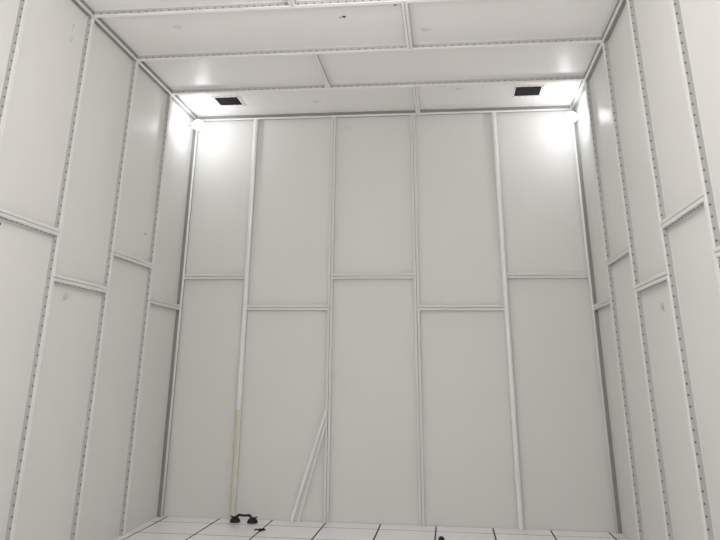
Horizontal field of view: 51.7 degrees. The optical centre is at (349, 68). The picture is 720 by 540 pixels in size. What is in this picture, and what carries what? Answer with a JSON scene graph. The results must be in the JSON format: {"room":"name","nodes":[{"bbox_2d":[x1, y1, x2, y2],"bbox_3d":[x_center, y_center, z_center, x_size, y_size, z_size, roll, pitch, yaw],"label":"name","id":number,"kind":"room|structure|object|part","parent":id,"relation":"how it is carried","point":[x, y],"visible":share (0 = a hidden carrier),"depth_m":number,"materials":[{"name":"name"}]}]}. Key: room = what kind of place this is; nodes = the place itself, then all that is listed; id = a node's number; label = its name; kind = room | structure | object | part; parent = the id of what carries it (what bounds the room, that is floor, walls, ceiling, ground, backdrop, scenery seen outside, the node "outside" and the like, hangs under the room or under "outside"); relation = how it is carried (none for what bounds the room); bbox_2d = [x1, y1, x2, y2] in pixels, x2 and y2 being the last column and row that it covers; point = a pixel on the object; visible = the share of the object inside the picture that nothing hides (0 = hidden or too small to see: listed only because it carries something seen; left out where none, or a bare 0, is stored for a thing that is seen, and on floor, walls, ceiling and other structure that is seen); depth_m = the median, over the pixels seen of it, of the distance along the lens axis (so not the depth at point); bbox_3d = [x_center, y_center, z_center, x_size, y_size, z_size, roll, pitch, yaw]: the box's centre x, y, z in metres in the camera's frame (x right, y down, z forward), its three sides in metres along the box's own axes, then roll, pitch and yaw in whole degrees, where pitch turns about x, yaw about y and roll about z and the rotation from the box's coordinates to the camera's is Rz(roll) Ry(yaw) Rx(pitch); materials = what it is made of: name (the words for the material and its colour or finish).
{"room":"shielded test chamber","nodes":[
{"label":"shielded test chamber","id":0,"kind":"room"},
{"bbox_2d":[0,0,193,539],"bbox_3d":[-2.829,0.912,4.367,0.158,5.048,10.713,-2,-22,7],"label":"wall","id":1,"kind":"structure","parent":0,"point":[95,156],"depth_m":6.82,"materials":[{"name":"metal"}]},
{"bbox_3d":[-2.709,-0.011,5.220,0.052,2.482,1.094,-2,-22,7],"label":"wall panel","id":2,"kind":"part","parent":1,"relation":"part of","materials":[{"name":"paint"}]},
{"bbox_3d":[-2.596,2.472,5.383,0.052,2.720,1.093,-2,-22,7],"label":"wall panel","id":3,"kind":"part","parent":1,"relation":"part of","materials":[{"name":"paint"}]},
{"bbox_3d":[-2.571,0.231,6.296,0.052,2.115,1.093,-2,-22,7],"label":"wall panel","id":4,"kind":"part","parent":1,"relation":"part of","materials":[{"name":"paint"}]},
{"bbox_3d":[-2.461,3.053,6.321,0.052,2.353,1.095,-2,-22,7],"label":"wall panel","id":5,"kind":"part","parent":1,"relation":"part of","materials":[{"name":"paint"}]},
{"bbox_3d":[-2.437,0.812,7.233,0.052,2.482,1.095,-2,-22,7],"label":"wall panel","id":6,"kind":"part","parent":1,"relation":"part of","materials":[{"name":"paint"}]},
{"bbox_3d":[-2.324,3.293,7.392,0.052,2.720,1.082,-2,-22,7],"label":"wall panel","id":7,"kind":"part","parent":1,"relation":"part of","materials":[{"name":"paint"}]},
{"bbox_2d":[71,0,197,120],"bbox_3d":[-2.749,-1.311,5.231,0.065,0.064,10.652,-2,-22,7],"label":"trim","id":8,"kind":"structure","parent":1,"relation":"attached to","point":[81,4],"depth_m":8.01,"materials":[{"name":"metal"}]},
{"bbox_3d":[-2.299,1.052,8.305,0.052,2.115,1.082,-2,-22,7],"label":"wall panel","id":9,"kind":"part","parent":1,"relation":"part of","materials":[{"name":"paint"}]},
{"bbox_3d":[-2.191,3.869,8.316,0.052,2.353,1.075,-2,-22,7],"label":"wall panel","id":10,"kind":"part","parent":1,"relation":"part of","materials":[{"name":"paint"}]},
{"bbox_3d":[-2.167,1.627,9.228,0.052,2.482,1.075,-2,-22,7],"label":"wall panel","id":11,"kind":"part","parent":1,"relation":"part of","materials":[{"name":"paint"}]},
{"bbox_2d":[179,120,202,130],"bbox_3d":[-2.035,0.732,9.590,0.294,0.130,0.130,-2,-22,7],"label":"lamp","id":12,"kind":"object","parent":1,"relation":"attached to","point":[197,124],"visible":1,"depth_m":9.55,"materials":[{"name":"white"}]},
{"bbox_3d":[-1.954,0.728,9.581,0.130,0.130,0.130,-2,-22,7],"label":"globe","id":13,"kind":"part","parent":12,"relation":"part of","materials":[{"name":"white glass"}]},
{"bbox_2d":[84,0,617,116],"bbox_3d":[-0.271,-1.448,4.985,5.061,0.158,10.713,-2,-22,7],"label":"ceiling","id":14,"kind":"structure","parent":0,"point":[278,56],"depth_m":7.91,"materials":[{"name":"paint"}]},
{"bbox_3d":[-1.592,-0.761,6.568,2.004,0.052,1.093,-2,-22,7],"label":"panel","id":15,"kind":"part","parent":14,"relation":"part of","materials":[{"name":"paint"}]},
{"bbox_2d":[211,96,245,105],"bbox_3d":[-1.550,0.421,9.521,0.360,0.012,0.358,-2,-22,7],"label":"ceiling vent","id":16,"kind":"object","parent":14,"relation":"in","point":[220,100],"visible":1,"depth_m":9.52,"materials":[{"name":"metal"}]},
{"bbox_2d":[215,97,241,104],"bbox_3d":[-1.550,0.418,9.522,0.296,0.005,0.294,-2,-22,7],"label":"grille","id":17,"kind":"object","parent":16,"relation":"attached to","point":[219,100],"depth_m":9.51,"materials":[{"name":"black metal"}]},
{"bbox_3d":[-1.320,0.060,8.577,2.004,0.052,1.082,-2,-22,7],"label":"panel","id":18,"kind":"part","parent":14,"relation":"part of","materials":[{"name":"paint"}]},
{"bbox_3d":[-0.941,-0.369,7.513,3.041,0.052,1.095,-2,-22,7],"label":"panel","id":19,"kind":"part","parent":14,"relation":"part of","materials":[{"name":"paint"}]},
{"bbox_3d":[-0.671,0.447,9.508,3.041,0.052,1.075,-2,-22,7],"label":"panel","id":20,"kind":"part","parent":14,"relation":"part of","materials":[{"name":"paint"}]},
{"bbox_3d":[0.917,-0.856,6.267,3.048,0.052,1.093,-2,-22,7],"label":"panel","id":21,"kind":"part","parent":14,"relation":"part of","materials":[{"name":"paint"}]},
{"bbox_3d":[1.188,-0.035,8.276,3.048,0.052,1.082,-2,-22,7],"label":"panel","id":22,"kind":"part","parent":14,"relation":"part of","materials":[{"name":"paint"}]},
{"bbox_3d":[1.837,0.352,9.208,2.011,0.052,1.075,-2,-22,7],"label":"panel","id":23,"kind":"part","parent":14,"relation":"part of","materials":[{"name":"paint"}]},
{"bbox_3d":[1.567,-0.463,7.213,2.011,0.052,1.095,-2,-22,7],"label":"panel","id":24,"kind":"part","parent":14,"relation":"part of","materials":[{"name":"paint"}]},
{"bbox_2d":[511,85,544,96],"bbox_3d":[2.172,0.278,9.070,0.371,0.012,0.384,-2,-22,7],"label":"ceiling vent","id":25,"kind":"object","parent":14,"relation":"in","point":[525,90],"visible":1,"depth_m":9.06,"materials":[{"name":"metal"}]},
{"bbox_2d":[514,86,541,95],"bbox_3d":[2.172,0.276,9.071,0.307,0.005,0.320,-2,-22,7],"label":"grille","id":26,"kind":"object","parent":25,"relation":"attached to","point":[518,90],"depth_m":9.07,"materials":[{"name":"black metal"}]},
{"bbox_2d":[111,516,627,539],"bbox_3d":[-0.341,2.994,2.997,5.265,0.210,11.209,-2,-22,7],"label":"floor","id":27,"kind":"structure","parent":0,"point":[165,527],"depth_m":7.69,"materials":[{"name":"tile"}]},
{"bbox_2d":[230,513,257,523],"bbox_3d":[-1.155,4.911,8.117,0.313,0.083,0.116,-3,-22,10],"label":"suction lifter","id":28,"kind":"object","parent":27,"relation":"on","point":[252,520],"visible":1,"depth_m":8.09,"materials":[{"name":"black plastic"}]},
{"bbox_2d":[230,517,239,522],"bbox_3d":[-1.252,4.933,8.127,0.116,0.046,0.116,-3,-22,10],"label":"cup","id":29,"kind":"object","parent":28,"relation":"on","point":[234,519],"depth_m":8.09,"materials":[{"name":"black rubber"}]},
{"bbox_3d":[-1.155,4.898,8.123,0.207,0.055,0.029,-3,-22,10],"label":"handle","id":30,"kind":"part","parent":28,"relation":"part of","materials":[{"name":"black plastic"}]},
{"bbox_2d":[247,518,257,523],"bbox_3d":[-1.058,4.922,8.094,0.116,0.046,0.116,-3,-22,10],"label":"cup","id":31,"kind":"object","parent":28,"relation":"on","point":[251,520],"depth_m":8.06,"materials":[{"name":"black rubber"}]},
{"bbox_2d":[290,411,327,521],"bbox_3d":[-0.457,4.458,8.357,0.402,1.124,0.013,-2,-22,7],"label":"strip","id":32,"kind":"object","parent":27,"relation":"on","point":[325,412],"visible":1,"depth_m":8.35,"materials":[{"name":"white metal"}]},
{"bbox_2d":[297,423,326,521],"bbox_3d":[-0.418,4.507,8.313,0.308,0.995,0.011,-2,-22,7],"label":"strip","id":33,"kind":"object","parent":27,"relation":"on","point":[321,438],"visible":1,"depth_m":8.30,"materials":[{"name":"white metal"}]},
{"bbox_2d":[163,111,615,531],"bbox_3d":[0.372,2.833,8.997,5.265,5.048,0.173,-2,-22,7],"label":"wall","id":34,"kind":"structure","parent":0,"point":[420,283],"depth_m":8.85,"materials":[{"name":"paint"}]},
{"bbox_2d":[157,117,198,516],"bbox_3d":[-2.109,2.868,9.262,0.064,4.754,0.065,-2,-22,7],"label":"trim","id":35,"kind":"structure","parent":34,"relation":"attached to","point":[162,490],"depth_m":9.08,"materials":[{"name":"white metal"}]},
{"bbox_3d":[-1.724,3.875,8.806,0.863,2.720,0.052,-2,-22,7],"label":"wall panel","id":36,"kind":"part","parent":34,"relation":"part of","materials":[{"name":"paint"}]},
{"bbox_3d":[-1.699,1.634,9.719,0.863,2.115,0.052,-2,-22,7],"label":"wall panel","id":37,"kind":"part","parent":34,"relation":"part of","materials":[{"name":"paint"}]},
{"bbox_3d":[-0.772,4.009,8.623,1.055,2.353,0.052,-2,-22,7],"label":"wall panel","id":38,"kind":"part","parent":34,"relation":"part of","materials":[{"name":"paint"}]},
{"bbox_3d":[-0.747,1.768,9.535,1.055,2.482,0.052,-2,-22,7],"label":"wall panel","id":39,"kind":"part","parent":34,"relation":"part of","materials":[{"name":"paint"}]},
{"bbox_3d":[0.300,1.559,9.479,1.048,2.115,0.052,-2,-22,7],"label":"wall panel","id":40,"kind":"part","parent":34,"relation":"part of","materials":[{"name":"paint"}]},
{"bbox_3d":[0.275,3.800,8.566,1.048,2.720,0.052,-2,-22,7],"label":"wall panel","id":41,"kind":"part","parent":34,"relation":"part of","materials":[{"name":"paint"}]},
{"bbox_2d":[198,105,570,121],"bbox_3d":[0.390,0.604,9.849,4.939,0.064,0.065,-2,-22,7],"label":"trim","id":42,"kind":"structure","parent":34,"relation":"attached to","point":[566,107],"depth_m":9.82,"materials":[{"name":"metal"}]},
{"bbox_3d":[1.339,1.689,9.285,1.047,2.482,0.052,-2,-22,7],"label":"wall panel","id":43,"kind":"part","parent":34,"relation":"part of","materials":[{"name":"paint"}]},
{"bbox_3d":[1.315,3.931,8.372,1.047,2.353,0.052,-2,-22,7],"label":"wall panel","id":44,"kind":"part","parent":34,"relation":"part of","materials":[{"name":"paint"}]},
{"bbox_3d":[2.376,1.480,9.230,1.033,2.115,0.052,-2,-22,7],"label":"wall panel","id":45,"kind":"part","parent":34,"relation":"part of","materials":[{"name":"paint"}]},
{"bbox_3d":[2.351,3.722,8.318,1.033,2.720,0.052,-2,-22,7],"label":"wall panel","id":46,"kind":"part","parent":34,"relation":"part of","materials":[{"name":"paint"}]},
{"bbox_2d":[570,105,621,533],"bbox_3d":[2.841,2.682,8.669,0.064,4.754,0.065,-2,-22,7],"label":"trim","id":47,"kind":"structure","parent":34,"relation":"attached to","point":[618,528],"depth_m":8.48,"materials":[{"name":"white metal"}]},
{"bbox_2d":[576,0,719,539],"bbox_3d":[2.238,0.721,3.759,0.158,5.048,10.713,-2,-22,7],"label":"wall","id":48,"kind":"structure","parent":0,"point":[649,134],"depth_m":6.02,"materials":[{"name":"metal"}]},
{"bbox_2d":[566,112,584,122],"bbox_3d":[2.727,0.587,9.005,0.216,0.130,0.130,-2,-22,7],"label":"lamp","id":49,"kind":"object","parent":48,"relation":"attached to","point":[570,116],"visible":1,"depth_m":8.97,"materials":[{"name":"white"}]},
{"bbox_3d":[2.684,0.588,9.010,0.130,0.130,0.130,-2,-22,7],"label":"globe","id":50,"kind":"part","parent":49,"relation":"part of","materials":[{"name":"white"}]},
{"bbox_3d":[2.796,1.440,8.633,0.052,2.482,1.075,-2,-22,7],"label":"wall panel","id":51,"kind":"part","parent":48,"relation":"part of","materials":[{"name":"paint"}]},
{"bbox_2d":[571,0,625,109],"bbox_3d":[2.200,-1.497,4.638,0.065,0.064,10.652,-2,-22,7],"label":"trim","id":52,"kind":"structure","parent":48,"relation":"attached to","point":[620,5],"depth_m":7.80,"materials":[{"name":"metal"}]},
{"bbox_3d":[2.664,0.864,7.709,0.052,2.115,1.082,-2,-22,7],"label":"wall panel","id":53,"kind":"part","parent":48,"relation":"part of","materials":[{"name":"paint"}]},
{"bbox_3d":[2.772,3.681,7.720,0.052,2.353,1.075,-2,-22,7],"label":"wall panel","id":54,"kind":"part","parent":48,"relation":"part of","materials":[{"name":"paint"}]},
{"bbox_3d":[2.526,0.625,6.638,0.052,2.482,1.095,-2,-22,7],"label":"wall panel","id":55,"kind":"part","parent":48,"relation":"part of","materials":[{"name":"paint"}]},
{"bbox_3d":[2.639,3.106,6.797,0.052,2.720,1.082,-2,-22,7],"label":"wall panel","id":56,"kind":"part","parent":48,"relation":"part of","materials":[{"name":"paint"}]},
{"bbox_3d":[2.392,0.043,5.700,0.052,2.115,1.093,-2,-22,7],"label":"wall panel","id":57,"kind":"part","parent":48,"relation":"part of","materials":[{"name":"paint"}]},
{"bbox_3d":[2.502,2.866,5.725,0.052,2.353,1.095,-2,-22,7],"label":"wall panel","id":58,"kind":"part","parent":48,"relation":"part of","materials":[{"name":"paint"}]},
{"bbox_3d":[2.367,2.285,4.788,0.052,2.720,1.093,-2,-22,7],"label":"wall panel","id":59,"kind":"part","parent":48,"relation":"part of","materials":[{"name":"paint"}]},
{"bbox_3d":[2.254,-0.198,4.625,0.052,2.482,1.094,-2,-22,7],"label":"wall panel","id":60,"kind":"part","parent":48,"relation":"part of","materials":[{"name":"paint"}]},
{"bbox_3d":[2.229,2.043,3.712,0.052,2.353,1.094,-2,-22,7],"label":"wall panel","id":61,"kind":"part","parent":48,"relation":"part of","materials":[{"name":"paint"}]}
]}

